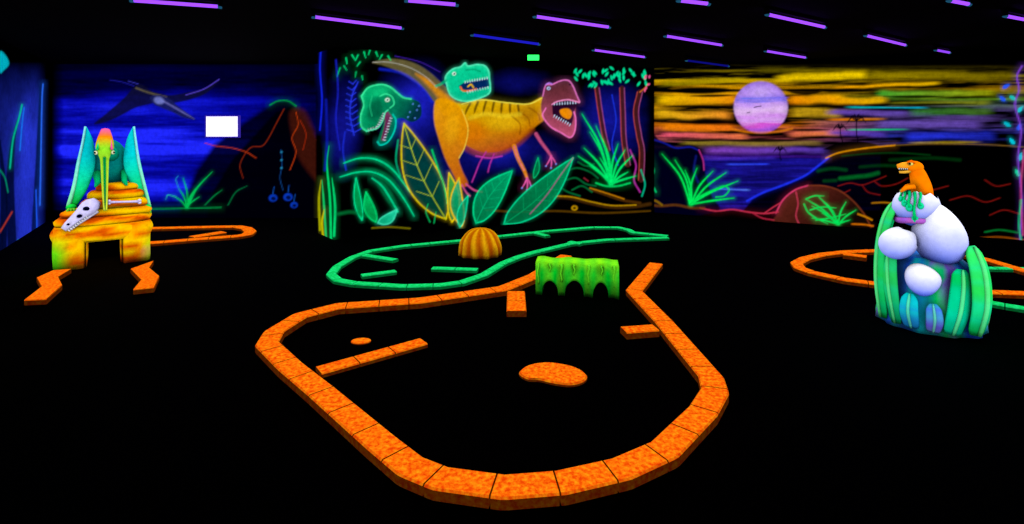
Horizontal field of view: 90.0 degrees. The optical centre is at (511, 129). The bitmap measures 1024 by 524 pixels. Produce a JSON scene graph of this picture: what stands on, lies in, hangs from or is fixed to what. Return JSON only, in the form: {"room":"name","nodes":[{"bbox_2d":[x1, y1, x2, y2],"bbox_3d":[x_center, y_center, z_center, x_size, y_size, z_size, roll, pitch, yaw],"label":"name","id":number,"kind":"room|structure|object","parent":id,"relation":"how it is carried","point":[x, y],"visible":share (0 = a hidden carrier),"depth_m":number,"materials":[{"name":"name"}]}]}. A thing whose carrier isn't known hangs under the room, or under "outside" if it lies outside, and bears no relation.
{"room":"indoor mini golf","nodes":[
{"label":"indoor mini golf","id":0,"kind":"room"},
{"bbox_2d":[0,40,51,250],"bbox_3d":[-7.197,0.200,7.450,0.001,2.800,4.366,0,0,-32],"label":"wall","id":1,"kind":"structure","parent":0,"point":[25,78],"depth_m":7.67,"materials":[{"name":"paint"}]},
{"bbox_2d":[52,64,317,217],"bbox_3d":[-5.776,0.200,9.300,5.159,2.800,0.001,0,0,0],"label":"wall","id":2,"kind":"structure","parent":0,"point":[270,171],"depth_m":9.30,"materials":[{"name":"paint"}]},
{"bbox_2d":[205,115,240,137],"bbox_3d":[-5.228,-0.063,9.257,0.612,0.405,0.062,0,0,0],"label":"sign","id":3,"kind":"object","parent":2,"relation":"attached to","point":[216,126],"visible":1,"depth_m":9.23,"materials":[{"name":"white plastic"}]},
{"bbox_2d":[318,48,333,239],"bbox_3d":[-2.801,0.200,7.699,0.423,2.800,0.503,0,0,0],"label":"wall","id":4,"kind":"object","parent":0,"point":[325,58],"depth_m":7.68,"materials":[{"name":"multicoloured paint"}]},
{"bbox_2d":[334,48,649,239],"bbox_3d":[0.052,0.200,8.719,5.862,2.800,0.001,0,0,-26],"label":"wall","id":5,"kind":"structure","parent":0,"point":[423,142],"depth_m":8.43,"materials":[{"name":"paint"}]},
{"bbox_2d":[0,212,1023,523],"bbox_3d":[0.000,1.600,5.000,24.000,0.001,16.000,0,0,0],"label":"floor","id":6,"kind":"structure","parent":0,"point":[118,406],"depth_m":3.27,"materials":[{"name":"carpet"}]},
{"bbox_2d":[24,261,158,304],"bbox_3d":[-4.333,1.575,5.340,1.120,0.050,1.302,0,0,-29],"label":"lane","id":7,"kind":"object","parent":6,"relation":"on","point":[49,284],"visible":1,"depth_m":5.19,"materials":[{"name":"paint"}]},
{"bbox_2d":[49,126,152,269],"bbox_3d":[-4.990,0.777,6.251,0.987,1.646,0.693,0,0,-45],"label":"statue","id":8,"kind":"object","parent":6,"relation":"on","point":[113,219],"visible":1,"depth_m":6.17,"materials":[{"name":"paint"}]},
{"bbox_2d":[150,225,256,245],"bbox_3d":[-5.361,1.574,7.554,2.948,0.052,1.471,0,0,-7],"label":"lane","id":9,"kind":"object","parent":6,"relation":"on","point":[247,232],"visible":0.64,"depth_m":7.64,"materials":[{"name":"paint"}]},
{"bbox_2d":[458,227,501,258],"bbox_3d":[-0.408,1.430,6.585,0.557,0.340,0.508,0,0,0],"label":"pumpkin","id":10,"kind":"object","parent":6,"relation":"on","point":[477,243],"visible":1,"depth_m":6.41,"materials":[{"name":"paint"}]},
{"bbox_2d":[255,255,728,509],"bbox_3d":[0.437,1.574,4.265,4.164,0.052,3.184,0,0,-42],"label":"mini golf border","id":11,"kind":"object","parent":6,"relation":"on","point":[405,467],"visible":0.91,"depth_m":2.70,"materials":[{"name":"paint"}]},
{"bbox_2d":[326,226,668,290],"bbox_3d":[-0.056,1.583,6.854,4.726,0.035,1.994,0,0,-38],"label":"lane","id":12,"kind":"object","parent":6,"relation":"on","point":[332,276],"visible":0.98,"depth_m":6.22,"materials":[{"name":"paint"}]},
{"bbox_2d":[536,256,618,299],"bbox_3d":[0.637,1.440,5.019,0.794,0.321,0.313,0,0,9],"label":"bridge","id":13,"kind":"object","parent":6,"relation":"on","point":[591,272],"visible":1,"depth_m":4.90,"materials":[{"name":"paint"}]},
{"bbox_2d":[790,249,1023,312],"bbox_3d":[4.604,1.574,5.881,2.470,0.052,2.069,0,0,-43],"label":"lane","id":14,"kind":"object","parent":6,"relation":"on","point":[798,265],"visible":0.59,"depth_m":5.76,"materials":[{"name":"orange paint"}]},
{"bbox_2d":[874,160,992,338],"bbox_3d":[3.458,0.925,4.234,0.753,1.350,0.788,0,0,45],"label":"statue","id":15,"kind":"object","parent":6,"relation":"on","point":[923,283],"visible":1,"depth_m":4.05,"materials":[{"name":"paint"}]},
{"bbox_2d":[0,0,1023,67],"bbox_3d":[0.000,-1.200,5.000,24.000,0.001,16.000,0,0,0],"label":"ceiling","id":16,"kind":"structure","parent":0,"point":[52,31],"depth_m":6.05,"materials":[{"name":"black paint"}]},
{"bbox_2d":[129,0,223,8],"bbox_3d":[-2.981,-1.153,4.556,0.723,0.093,0.050,0,0,-20],"label":"tube","id":17,"kind":"object","parent":16,"relation":"attached to","point":[220,2],"visible":1,"depth_m":4.57,"materials":[{"name":"purple"}]},
{"bbox_2d":[310,9,404,29],"bbox_3d":[-1.593,-1.153,5.372,1.000,0.093,0.050,0,0,-37],"label":"tube","id":18,"kind":"object","parent":16,"relation":"attached to","point":[313,12],"visible":1,"depth_m":5.33,"materials":[{"name":"purple"}]},
{"bbox_2d":[404,0,458,6],"bbox_3d":[-0.707,-1.153,4.519,0.497,0.093,0.050,0,0,-20],"label":"tube","id":19,"kind":"object","parent":16,"relation":"attached to","point":[456,4],"visible":1,"depth_m":4.52,"materials":[{"name":"purple"}]},
{"bbox_2d":[469,28,541,45],"bbox_3d":[-0.061,-1.153,6.380,1.103,0.093,0.050,0,0,-38],"label":"tube","id":20,"kind":"object","parent":16,"relation":"attached to","point":[471,30],"visible":1,"depth_m":6.33,"materials":[{"name":"blue"}]},
{"bbox_2d":[526,49,539,61],"bbox_3d":[0.316,-1.112,7.630,0.200,0.175,0.061,0,0,0],"label":"exit sign","id":21,"kind":"object","parent":16,"relation":"hanging from","point":[532,57],"depth_m":7.60,"materials":[{"name":"green plastic"}]},
{"bbox_2d":[531,8,611,28],"bbox_3d":[0.643,-1.153,5.334,1.042,0.093,0.050,0,0,-33],"label":"tube","id":22,"kind":"object","parent":16,"relation":"attached to","point":[534,11],"visible":1,"depth_m":5.29,"materials":[{"name":"purple"}]},
{"bbox_2d":[591,44,646,57],"bbox_3d":[1.594,-1.153,7.545,1.199,0.093,0.050,0,0,-38],"label":"tube","id":23,"kind":"object","parent":16,"relation":"attached to","point":[593,46],"visible":1,"depth_m":7.50,"materials":[{"name":"purple"}]},
{"bbox_2d":[662,29,723,46],"bbox_3d":[2.305,-1.153,6.452,1.208,0.093,0.050,0,0,-35],"label":"tube","id":24,"kind":"object","parent":16,"relation":"attached to","point":[665,32],"visible":1,"depth_m":6.39,"materials":[{"name":"purple"}]},
{"bbox_2d":[675,0,711,5],"bbox_3d":[1.597,-1.153,4.502,0.377,0.093,0.050,0,0,-22],"label":"tube","id":25,"kind":"object","parent":16,"relation":"attached to","point":[708,2],"visible":1,"depth_m":4.50,"materials":[{"name":"purple"}]},
{"bbox_2d":[684,56,730,66],"bbox_3d":[3.315,-1.153,8.644,1.279,0.093,0.050,0,0,-36],"label":"tube","id":26,"kind":"object","parent":16,"relation":"attached to","point":[685,57],"visible":1,"depth_m":8.58,"materials":[{"name":"blue"}]},
{"bbox_2d":[763,45,807,58],"bbox_3d":[4.082,-1.153,7.618,1.216,0.093,0.050,0,0,-35],"label":"tube","id":27,"kind":"object","parent":16,"relation":"attached to","point":[765,47],"visible":1,"depth_m":7.57,"materials":[{"name":"purple"}]},
{"bbox_2d":[763,6,827,28],"bbox_3d":[2.951,-1.153,5.290,1.176,0.093,0.050,0,0,-34],"label":"tube","id":28,"kind":"object","parent":16,"relation":"attached to","point":[767,9],"visible":1,"depth_m":5.24,"materials":[{"name":"purple"}]},
{"bbox_2d":[862,29,907,46],"bbox_3d":[4.708,-1.153,6.436,1.279,0.093,0.050,0,0,-35],"label":"tube","id":29,"kind":"object","parent":16,"relation":"attached to","point":[866,32],"visible":1,"depth_m":6.38,"materials":[{"name":"purple"}]},
{"bbox_2d":[933,44,951,53],"bbox_3d":[6.153,-1.153,7.316,0.526,0.093,0.050,0,0,-31],"label":"tube","id":30,"kind":"object","parent":16,"relation":"attached to","point":[936,46],"visible":1,"depth_m":7.29,"materials":[{"name":"purple"}]},
{"bbox_2d":[945,0,972,6],"bbox_3d":[3.938,-1.153,4.510,0.374,0.093,0.050,0,0,-25],"label":"tube","id":31,"kind":"object","parent":16,"relation":"attached to","point":[968,3],"visible":1,"depth_m":4.51,"materials":[{"name":"purple"}]},
{"bbox_2d":[1001,8,1023,20],"bbox_3d":[5.200,-1.153,5.205,0.799,0.093,0.050,0,0,-25],"label":"tube","id":32,"kind":"object","parent":16,"relation":"attached to","point":[1005,11],"visible":1,"depth_m":5.08,"materials":[{"name":"purple"}]},
{"bbox_2d":[650,47,1023,239],"bbox_3d":[5.226,0.200,8.620,5.067,2.800,2.741,0,0,0],"label":"wall","id":33,"kind":"structure","parent":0,"point":[811,141],"depth_m":8.50,"materials":[{"name":"multicoloured paint"}]}
]}

